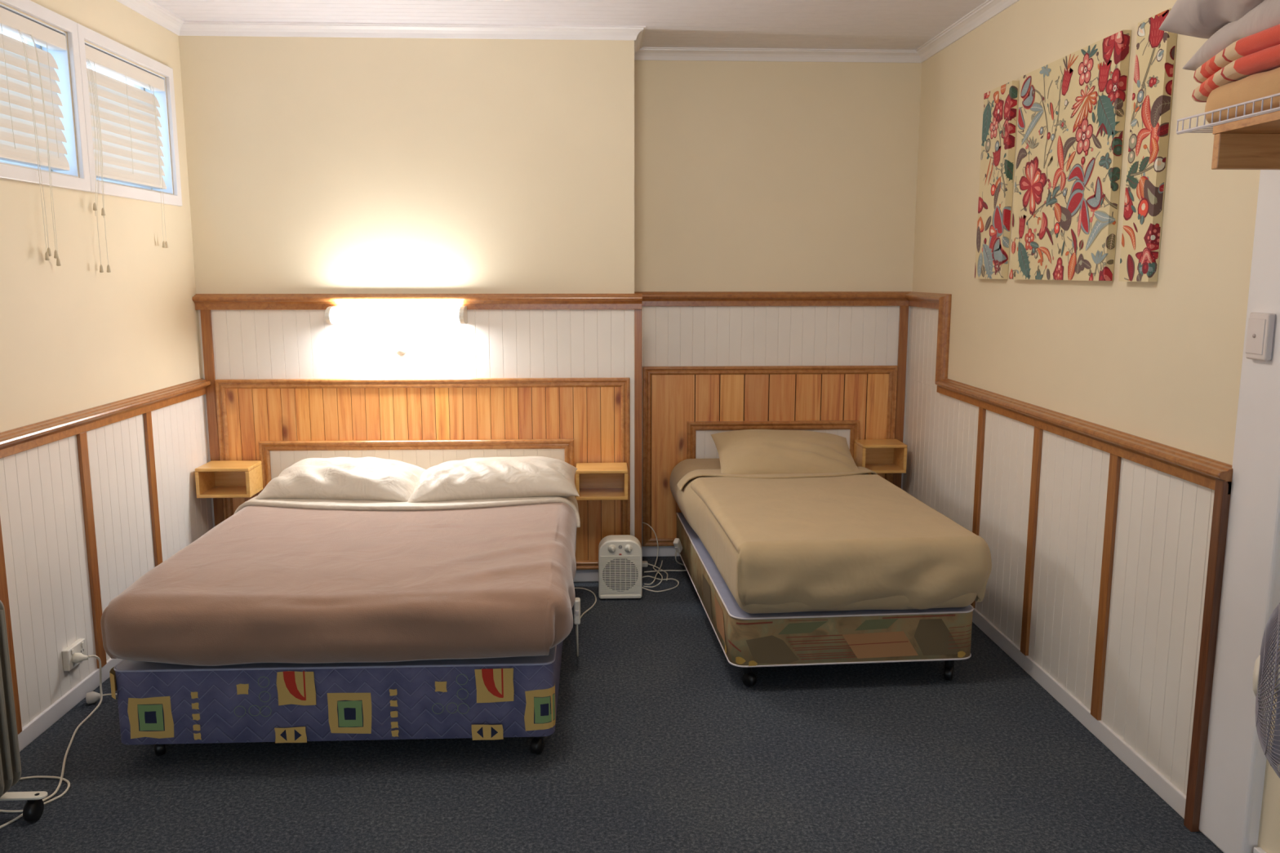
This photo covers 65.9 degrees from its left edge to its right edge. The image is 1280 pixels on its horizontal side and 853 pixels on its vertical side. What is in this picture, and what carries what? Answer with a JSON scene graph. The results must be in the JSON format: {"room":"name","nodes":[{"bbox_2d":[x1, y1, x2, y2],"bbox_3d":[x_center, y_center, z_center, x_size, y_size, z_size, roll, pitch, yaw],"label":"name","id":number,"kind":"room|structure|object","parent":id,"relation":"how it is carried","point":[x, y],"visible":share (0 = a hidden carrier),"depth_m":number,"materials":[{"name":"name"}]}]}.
{"room":"hotel room","nodes":[
{"label":"hotel room","id":0,"kind":"room"},
{"bbox_2d":[0,0,201,432],"bbox_3d":[-1.938,0.103,0.680,0.125,2.585,7.880,0,9,-2],"label":"wall","id":1,"kind":"structure","parent":0,"point":[75,336],"depth_m":3.63,"materials":[{"name":"beige paint"}]},
{"bbox_2d":[0,518,22,734],"bbox_3d":[-1.959,0.537,3.034,0.013,0.874,0.047,0,9,-2],"label":"batten","id":2,"kind":"object","parent":1,"relation":"attached to","point":[4,598],"visible":0.51,"depth_m":3.06,"materials":[{"name":"brown wood"}]},
{"bbox_2d":[0,0,90,191],"bbox_3d":[-2.039,-1.074,3.118,0.138,0.584,0.839,0,9,-2],"label":"window","id":3,"kind":"structure","parent":1,"relation":"in","point":[8,171],"depth_m":3.47,"materials":[{"name":"white paint"}]},
{"bbox_2d":[0,6,70,266],"bbox_3d":[-1.997,-0.915,3.147,0.094,0.794,0.722,0,9,-2],"label":"blind","id":4,"kind":"object","parent":3,"relation":"attached to","point":[31,134],"visible":1,"depth_m":3.25,"materials":[{"name":"beige plastic"}]},
{"bbox_2d":[17,657,122,751],"bbox_3d":[-1.867,1.350,0.870,0.018,0.062,7.862,0,9,-2],"label":"baseboard","id":5,"kind":"structure","parent":1,"relation":"attached to","point":[32,731],"depth_m":3.37,"materials":[{"name":"white paint"}]},
{"bbox_2d":[76,431,106,668],"bbox_3d":[-1.982,0.452,3.573,0.013,0.874,0.047,0,9,-2],"label":"batten","id":6,"kind":"object","parent":1,"relation":"attached to","point":[82,439],"visible":0.89,"depth_m":3.56,"materials":[{"name":"brown wood"}]},
{"bbox_2d":[0,377,211,458],"bbox_3d":[-1.850,0.420,0.728,0.051,0.073,7.868,0,9,-2],"label":"rail","id":7,"kind":"object","parent":1,"relation":"attached to","point":[23,438],"visible":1,"depth_m":3.55,"materials":[{"name":"brown wood"}]},
{"bbox_2d":[0,395,213,728],"bbox_3d":[-1.871,0.910,0.810,0.009,0.950,7.880,0,9,-2],"label":"panelling","id":8,"kind":"object","parent":1,"relation":"attached to","point":[42,517],"visible":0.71,"depth_m":3.50,"materials":[{"name":"white paint"}]},
{"bbox_2d":[62,638,86,671],"bbox_3d":[-1.968,0.795,3.441,0.026,0.075,0.118,0,9,-2],"label":"power outlet","id":9,"kind":"object","parent":8,"relation":"attached to","point":[79,646],"visible":0.89,"depth_m":3.40,"materials":[{"name":"beige plastic"}]},
{"bbox_2d":[76,22,182,206],"bbox_3d":[-2.075,-1.201,3.927,0.138,0.584,0.799,0,9,-2],"label":"window","id":10,"kind":"structure","parent":1,"relation":"in","point":[87,34],"depth_m":4.03,"materials":[{"name":"white paint"}]},
{"bbox_2d":[84,44,168,272],"bbox_3d":[-2.031,-1.024,3.917,0.094,0.816,0.756,0,9,-2],"label":"blind","id":11,"kind":"object","parent":10,"relation":"attached to","point":[126,131],"visible":0.91,"depth_m":3.90,"materials":[{"name":"beige plastic"}]},
{"bbox_2d":[142,411,162,566],"bbox_3d":[-2.005,0.372,4.085,0.013,0.874,0.047,0,9,-2],"label":"batten","id":12,"kind":"object","parent":1,"relation":"attached to","point":[147,416],"visible":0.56,"depth_m":4.06,"materials":[{"name":"brown wood"}]},
{"bbox_2d":[178,35,634,378],"bbox_3d":[-1.111,-0.557,4.889,2.148,2.585,0.560,0,9,-2],"label":"wall","id":13,"kind":"structure","parent":0,"point":[316,165],"depth_m":4.51,"materials":[{"name":"beige paint"}]},
{"bbox_2d":[200,310,223,526],"bbox_3d":[-2.003,0.086,4.650,0.044,1.264,0.015,0,9,-2],"label":"batten","id":14,"kind":"object","parent":13,"relation":"attached to","point":[206,315],"visible":0.56,"depth_m":4.61,"materials":[{"name":"brown wood"}]},
{"bbox_2d":[198,309,634,536],"bbox_3d":[-1.032,0.101,4.707,2.014,1.340,0.009,0,9,-2],"label":"panelling","id":15,"kind":"object","parent":13,"relation":"attached to","point":[291,344],"visible":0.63,"depth_m":4.63,"materials":[{"name":"white paint"}]},
{"bbox_2d":[324,306,467,324],"bbox_3d":[-1.114,-0.510,4.532,0.622,0.082,0.141,0,9,-2],"label":"wall lamp","id":16,"kind":"object","parent":15,"relation":"attached to","point":[333,315],"visible":1,"depth_m":4.49,"materials":[{"name":"white plastic"}]},
{"bbox_2d":[394,342,408,355],"bbox_3d":[-1.117,-0.363,4.603,0.060,0.060,0.046,0,9,-2],"label":"wall switch","id":17,"kind":"object","parent":15,"relation":"attached to","point":[400,348],"visible":1,"depth_m":4.59,"materials":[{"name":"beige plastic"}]},
{"bbox_2d":[214,377,630,569],"bbox_3d":[-1.012,0.238,4.711,1.930,0.937,0.029,0,9,-2],"label":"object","id":18,"kind":"object","parent":15,"relation":"attached to","point":[594,413],"visible":0.48,"depth_m":4.67,"materials":[{"name":"brown wood"}]},
{"bbox_2d":[195,460,262,497],"bbox_3d":[-1.892,0.242,4.560,0.240,0.137,0.190,0,9,-2],"label":"shelf","id":19,"kind":"object","parent":18,"relation":"attached to","point":[215,478],"visible":0.96,"depth_m":4.54,"materials":[{"name":"brown wood"}]},
{"bbox_2d":[258,439,573,491],"bbox_3d":[-1.050,0.269,4.697,1.473,0.412,0.030,0,9,-2],"label":"headboard","id":20,"kind":"object","parent":18,"relation":"attached to","point":[275,456],"visible":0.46,"depth_m":4.67,"materials":[{"name":"white paint"}]},
{"bbox_2d":[575,462,627,500],"bbox_3d":[-0.179,0.256,4.638,0.240,0.140,0.190,0,9,-2],"label":"shelf","id":21,"kind":"object","parent":18,"relation":"attached to","point":[593,481],"visible":0.93,"depth_m":4.64,"materials":[{"name":"brown wood"}]},
{"bbox_2d":[191,293,642,310],"bbox_3d":[-1.018,-0.579,4.580,2.058,0.073,0.051,0,9,-2],"label":"rail","id":22,"kind":"object","parent":13,"relation":"attached to","point":[202,301],"visible":0.97,"depth_m":4.57,"materials":[{"name":"brown wood"}]},
{"bbox_2d":[573,569,598,582],"bbox_3d":[-1.028,0.733,4.802,2.005,0.062,0.018,0,9,-2],"label":"baseboard","id":23,"kind":"structure","parent":13,"relation":"attached to","point":[581,575],"depth_m":4.83,"materials":[{"name":"white paint"}]},
{"bbox_2d":[634,309,641,546],"bbox_3d":[-0.010,0.098,4.776,0.035,1.326,0.062,0,9,-2],"label":"batten","id":24,"kind":"object","parent":13,"relation":"attached to","point":[637,313],"visible":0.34,"depth_m":4.73,"materials":[{"name":"brown wood"}]},
{"bbox_2d":[151,0,986,49],"bbox_3d":[-0.142,-1.252,0.785,3.800,0.060,8.550,0,9,-2],"label":"ceiling","id":25,"kind":"structure","parent":0,"point":[895,24],"depth_m":4.25,"materials":[{"name":"paint"}]},
{"bbox_2d":[0,555,1222,852],"bbox_3d":[-0.143,1.361,1.195,3.800,0.060,8.550,0,9,-2],"label":"floor","id":26,"kind":"structure","parent":0,"point":[659,743],"depth_m":2.97,"materials":[{"name":"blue carpet"}]},
{"bbox_2d":[0,776,70,813],"bbox_3d":[-1.788,1.065,2.862,0.243,0.008,0.201,0,9,-2],"label":"extension cord","id":27,"kind":"object","parent":26,"relation":"on","point":[67,781],"visible":0.78,"depth_m":2.89,"materials":[{"name":"beige plastic"}]},
{"bbox_2d":[0,600,102,828],"bbox_3d":[-1.788,0.742,2.818,0.296,0.661,1.299,0,9,-2],"label":"heater","id":28,"kind":"object","parent":26,"relation":"on","point":[10,758],"visible":1,"depth_m":2.67,"materials":[{"name":"grey metal"}]},
{"bbox_2d":[85,691,117,704],"bbox_3d":[-1.776,0.939,3.549,0.377,0.042,0.047,-5,10,-28],"label":"connector","id":29,"kind":"object","parent":26,"relation":"on","point":[92,697],"visible":0.53,"depth_m":3.46,"materials":[{"name":"beige plastic"}]},
{"bbox_2d":[109,640,563,756],"bbox_3d":[-0.966,0.751,3.848,1.338,0.322,1.740,0,9,-2],"label":"bed","id":30,"kind":"object","parent":26,"relation":"on","point":[160,704],"visible":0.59,"depth_m":3.00,"materials":[{"name":"blue fabric"}]},
{"bbox_2d":[573,587,596,657],"bbox_3d":[-0.238,0.705,4.181,0.228,0.309,1.084,-2,9,-12],"label":"controller","id":31,"kind":"object","parent":30,"relation":"hanging from","point":[577,617],"visible":0.89,"depth_m":3.63,"materials":[{"name":"beige plastic"}]},
{"bbox_3d":[-0.935,0.475,3.825,1.348,0.232,1.687,0,9,-2],"label":"mattress","id":32,"kind":"object","parent":30,"relation":"on","visible":0},
{"bbox_2d":[100,502,577,666],"bbox_3d":[-0.914,0.507,3.477,1.380,0.235,1.201,0,9,-2],"label":"blanket","id":33,"kind":"object","parent":32,"relation":"on","point":[264,584],"visible":0.93,"depth_m":2.98,"materials":[{"name":"brown fabric"}]},
{"bbox_2d":[234,496,580,527],"bbox_3d":[-0.955,0.339,4.105,1.413,0.118,0.359,0,9,-2],"label":"sheet","id":34,"kind":"object","parent":32,"relation":"on","point":[338,504],"visible":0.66,"depth_m":3.97,"materials":[{"name":"white fabric"}]},
{"bbox_2d":[254,457,426,502],"bbox_3d":[-1.247,0.232,4.217,0.671,0.176,0.419,0,9,0],"label":"pillow","id":35,"kind":"object","parent":34,"relation":"on","point":[346,478],"visible":0.72,"depth_m":4.05,"materials":[{"name":"white fabric"}]},
{"bbox_2d":[407,456,579,502],"bbox_3d":[-0.620,0.231,4.223,0.730,0.174,0.444,0,9,-2],"label":"pillow","id":36,"kind":"object","parent":34,"relation":"on","point":[486,477],"visible":0.85,"depth_m":4.06,"materials":[{"name":"white fabric"}]},
{"bbox_2d":[598,534,679,599],"bbox_3d":[-0.005,0.640,4.684,0.230,0.283,0.466,8,12,40],"label":"heater","id":37,"kind":"object","parent":26,"relation":"on","point":[620,576],"visible":1,"depth_m":4.54,"materials":[{"name":"beige plastic"}]},
{"bbox_2d":[600,555,639,593],"bbox_3d":[-0.090,0.681,4.543,0.181,0.174,0.004,0,9,-2],"label":"grille","id":38,"kind":"object","parent":37,"relation":"attached to","point":[619,574],"depth_m":4.54,"materials":[{"name":"beige plastic"}]},
{"bbox_2d":[641,522,662,587],"bbox_3d":[0.057,0.635,4.949,0.104,0.201,0.498,0,9,-2],"label":"extension cord","id":39,"kind":"object","parent":26,"relation":"on","point":[642,522],"visible":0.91,"depth_m":5.12,"materials":[{"name":"beige plastic"}]},
{"bbox_2d":[644,560,662,585],"bbox_3d":[0.085,0.729,4.958,0.040,0.020,0.434,2,9,13],"label":"extension cord","id":40,"kind":"object","parent":26,"relation":"on","point":[662,560],"visible":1,"depth_m":4.86,"materials":[{"name":"beige plastic"}]},
{"bbox_2d":[642,560,667,581],"bbox_3d":[0.086,0.723,4.985,0.075,0.026,0.294,-5,10,-31],"label":"connector","id":41,"kind":"object","parent":26,"relation":"on","point":[645,564],"visible":0.83,"depth_m":5.06,"materials":[{"name":"beige plastic"}]},
{"bbox_2d":[675,512,973,687],"bbox_3d":[0.705,0.695,4.325,0.907,0.288,1.568,-1,9,-5],"label":"bed","id":42,"kind":"object","parent":26,"relation":"on","point":[748,641],"visible":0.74,"depth_m":3.56,"materials":[{"name":"brown fabric"}]},
{"bbox_2d":[644,537,686,573],"bbox_3d":[0.151,0.625,4.941,0.240,0.233,0.340,5,10,27],"label":"controller","id":43,"kind":"object","parent":42,"relation":"hanging from","point":[677,543],"visible":0.72,"depth_m":4.77,"materials":[{"name":"beige plastic"}]},
{"bbox_2d":[669,458,977,613],"bbox_3d":[0.690,0.412,4.334,0.942,0.267,1.719,-1,9,-5],"label":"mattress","id":44,"kind":"object","parent":42,"relation":"on","point":[695,512],"visible":0.29,"depth_m":3.81,"materials":[{"name":"beige fabric"}]},
{"bbox_2d":[676,466,877,490],"bbox_3d":[0.669,0.252,4.646,0.974,0.083,0.237,-1,9,-5],"label":"sheet","id":45,"kind":"object","parent":44,"relation":"on","point":[715,472],"visible":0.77,"depth_m":4.59,"materials":[{"name":"beige fabric"}]},
{"bbox_2d":[711,429,858,475],"bbox_3d":[0.707,0.141,4.780,0.704,0.224,0.400,0,9,-2],"label":"pillow","id":46,"kind":"object","parent":44,"relation":"on","point":[746,451],"visible":0.81,"depth_m":4.69,"materials":[{"name":"beige fabric"}]},
{"bbox_2d":[690,474,991,610],"bbox_3d":[0.739,0.446,4.029,0.926,0.266,1.178,-1,9,-6],"label":"blanket","id":47,"kind":"object","parent":44,"relation":"on","point":[824,543],"visible":0.92,"depth_m":3.51,"materials":[{"name":"beige fabric"}]},
{"bbox_2d":[1252,603,1279,777],"bbox_3d":[1.344,0.751,2.008,0.302,0.895,0.348,0,9,0],"label":"pedestal fan","id":48,"kind":"object","parent":26,"relation":"on","point":[1273,756],"visible":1,"depth_m":1.93,"materials":[{"name":"grey metal"}]},
{"bbox_2d":[634,60,921,361],"bbox_3d":[0.753,-0.602,5.177,1.602,2.585,0.140,0,9,-2],"label":"wall","id":49,"kind":"structure","parent":0,"point":[749,175],"depth_m":5.00,"materials":[{"name":"beige paint"}]},
{"bbox_2d":[641,546,679,556],"bbox_3d":[0.674,0.659,5.290,1.439,0.058,0.020,0,9,-2],"label":"baseboard","id":50,"kind":"structure","parent":49,"relation":"attached to","point":[664,551],"depth_m":5.26,"materials":[{"name":"white paint"}]},
{"bbox_2d":[641,306,910,546],"bbox_3d":[0.679,0.025,5.197,1.448,1.340,0.009,0,9,-2],"label":"panelling","id":51,"kind":"object","parent":49,"relation":"attached to","point":[672,335],"visible":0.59,"depth_m":5.12,"materials":[{"name":"white paint"}]},
{"bbox_2d":[642,365,897,546],"bbox_3d":[0.678,0.159,5.198,1.330,0.956,0.029,0,9,-2],"label":"headboard","id":52,"kind":"object","parent":51,"relation":"attached to","point":[673,397],"visible":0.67,"depth_m":5.15,"materials":[{"name":"brown wood"}]},
{"bbox_2d":[686,420,859,459],"bbox_3d":[0.697,0.185,5.187,0.902,0.428,0.030,0,9,-2],"label":"headboard","id":53,"kind":"object","parent":52,"relation":"attached to","point":[700,443],"visible":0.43,"depth_m":5.15,"materials":[{"name":"white paint"}]},
{"bbox_2d":[853,439,906,473],"bbox_3d":[1.241,0.153,5.115,0.229,0.147,0.180,0,9,-2],"label":"shelf","id":54,"kind":"object","parent":52,"relation":"attached to","point":[877,455],"visible":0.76,"depth_m":5.11,"materials":[{"name":"brown wood"}]},
{"bbox_2d":[893,306,908,488],"bbox_3d":[1.368,0.001,5.211,0.044,1.268,0.015,0,9,-2],"label":"batten","id":55,"kind":"object","parent":49,"relation":"attached to","point":[904,310],"visible":0.56,"depth_m":5.16,"materials":[{"name":"brown wood"}]},
{"bbox_2d":[911,0,1279,852],"bbox_3d":[1.664,0.047,1.043,0.145,2.585,8.300,0,9,-2],"label":"wall","id":56,"kind":"structure","parent":0,"point":[1161,361],"depth_m":3.19,"materials":[{"name":"beige paint"}]},
{"bbox_2d":[115,0,1019,62],"bbox_3d":[-0.146,-1.193,0.769,3.480,0.052,8.300,0,9,-2],"label":"crown molding","id":57,"kind":"structure","parent":56,"relation":"attached to","point":[988,9],"depth_m":4.41,"materials":[{"name":"white paint"}]},
{"bbox_2d":[907,306,938,387],"bbox_3d":[1.418,-0.410,4.908,0.008,0.390,0.491,0,9,-2],"label":"panelling","id":58,"kind":"object","parent":56,"relation":"attached to","point":[923,325],"visible":0.71,"depth_m":4.93,"materials":[{"name":"white paint"}]},
{"bbox_2d":[634,291,1232,494],"bbox_3d":[0.742,-0.257,3.794,1.457,0.463,2.695,0,9,-2],"label":"rail","id":59,"kind":"object","parent":56,"relation":"attached to","point":[1203,471],"visible":0.83,"depth_m":4.16,"materials":[{"name":"brown wood"}]},
{"bbox_2d":[970,407,986,608],"bbox_3d":[1.441,0.351,4.224,0.013,0.874,0.047,0,9,-2],"label":"batten","id":60,"kind":"object","parent":56,"relation":"attached to","point":[981,420],"visible":0.73,"depth_m":4.19,"materials":[{"name":"brown wood"}]},
{"bbox_2d":[974,80,1019,279],"bbox_3d":[1.442,-0.981,4.004,0.029,0.757,0.279,0,9,-2],"label":"painting","id":61,"kind":"object","parent":56,"relation":"attached to","point":[1000,103],"visible":1,"depth_m":3.96},
{"bbox_2d":[1020,426,1043,656],"bbox_3d":[1.464,0.434,3.696,0.013,0.874,0.047,0,9,-2],"label":"batten","id":62,"kind":"object","parent":56,"relation":"attached to","point":[1037,436],"visible":1,"depth_m":3.69,"materials":[{"name":"brown wood"}]},
{"bbox_2d":[902,377,1214,795],"bbox_3d":[1.465,0.420,3.941,0.009,0.950,2.661,0,9,-2],"label":"panelling","id":63,"kind":"object","parent":56,"relation":"attached to","point":[1163,522],"visible":0.78,"depth_m":3.29,"materials":[{"name":"white paint"}]},
{"bbox_2d":[1008,30,1131,280],"bbox_3d":[1.467,-0.891,3.427,0.030,0.757,0.732,0,9,-2],"label":"painting","id":64,"kind":"object","parent":56,"relation":"attached to","point":[1071,117],"visible":1,"depth_m":3.34},
{"bbox_2d":[972,608,1186,819],"bbox_3d":[1.460,0.859,4.009,0.018,0.062,2.640,0,9,-2],"label":"baseboard","id":65,"kind":"structure","parent":56,"relation":"attached to","point":[1162,786],"depth_m":3.26,"materials":[{"name":"white paint"}]},
{"bbox_2d":[1090,453,1121,720],"bbox_3d":[1.488,0.518,3.158,0.013,0.874,0.047,0,9,-2],"label":"batten","id":66,"kind":"object","parent":56,"relation":"attached to","point":[1114,460],"visible":1,"depth_m":3.15,"materials":[{"name":"brown wood"}]},
{"bbox_2d":[1118,8,1177,281],"bbox_3d":[1.491,-0.808,2.901,0.029,0.757,0.165,0,9,-2],"label":"painting","id":67,"kind":"object","parent":56,"relation":"attached to","point":[1156,48],"visible":0.99,"depth_m":2.88},
{"bbox_2d":[1183,478,1231,831],"bbox_3d":[1.510,0.616,2.618,0.036,0.972,0.035,0,9,-2],"label":"batten","id":68,"kind":"object","parent":56,"relation":"attached to","point":[1221,498],"visible":0.89,"depth_m":2.61,"materials":[{"name":"brown wood"}]},
{"bbox_2d":[1211,110,1279,169],"bbox_3d":[1.386,-0.489,1.515,0.402,0.086,1.022,0,9,-2],"label":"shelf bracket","id":69,"kind":"object","parent":56,"relation":"attached to","point":[1253,143],"visible":1,"depth_m":1.99,"materials":[{"name":"brown wood"}]},
{"bbox_2d":[1176,93,1279,134],"bbox_3d":[1.372,-0.557,1.567,0.387,0.031,1.148,0,9,-2],"label":"wire shelf","id":70,"kind":"object","parent":69,"relation":"on","point":[1277,108],"visible":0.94,"depth_m":1.96,"materials":[{"name":"white metal"}]},
{"bbox_2d":[1204,66,1279,123],"bbox_3d":[1.369,-0.611,1.689,0.359,0.095,0.810,0,9,-2],"label":"folded blanket","id":71,"kind":"object","parent":70,"relation":"on","point":[1266,83],"visible":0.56,"depth_m":1.93,"materials":[{"name":"beige fabric"}]},
{"bbox_2d":[1191,23,1279,102],"bbox_3d":[1.362,-0.679,1.701,0.356,0.106,0.850,0,9,-2],"label":"folded blanket","id":72,"kind":"object","parent":71,"relation":"on","point":[1260,51],"visible":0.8,"depth_m":1.95,"materials":[{"name":"red fabric"}]},
{"bbox_2d":[1182,0,1279,71],"bbox_3d":[1.389,-0.770,1.795,0.400,0.157,0.700,0,9,-2],"label":"pillow","id":73,"kind":"object","parent":72,"relation":"on","point":[1266,15],"visible":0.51,"depth_m":1.97,"materials":[{"name":"grey fabric"}]},
{"bbox_2d":[1158,0,1263,38],"bbox_3d":[1.351,-0.887,1.785,0.420,0.252,0.720,0,9,-2],"label":"pillow","id":74,"kind":"object","parent":73,"relation":"on","point":[1202,19],"visible":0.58,"depth_m":2.05,"materials":[{"name":"grey fabric"}]},
{"bbox_2d":[1253,847,1266,852],"bbox_3d":[1.665,1.511,-0.189,0.018,0.075,5.415,0,9,-2],"label":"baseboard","id":75,"kind":"structure","parent":56,"relation":"attached to","point":[1256,850],"depth_m":2.47,"materials":[{"name":"white paint"}]},
{"bbox_2d":[1199,169,1279,852],"bbox_3d":[1.597,-0.165,2.397,0.160,2.585,0.193,0,9,-2],"label":"column","id":76,"kind":"structure","parent":0,"point":[1234,771],"depth_m":2.46,"materials":[{"name":"white paint"}]},
{"bbox_2d":[1245,312,1275,360],"bbox_3d":[1.506,-0.219,2.400,0.022,0.114,0.074,0,9,-2],"label":"light switch","id":77,"kind":"object","parent":76,"relation":"attached to","point":[1260,328],"visible":1,"depth_m":2.38,"materials":[{"name":"white plastic"}]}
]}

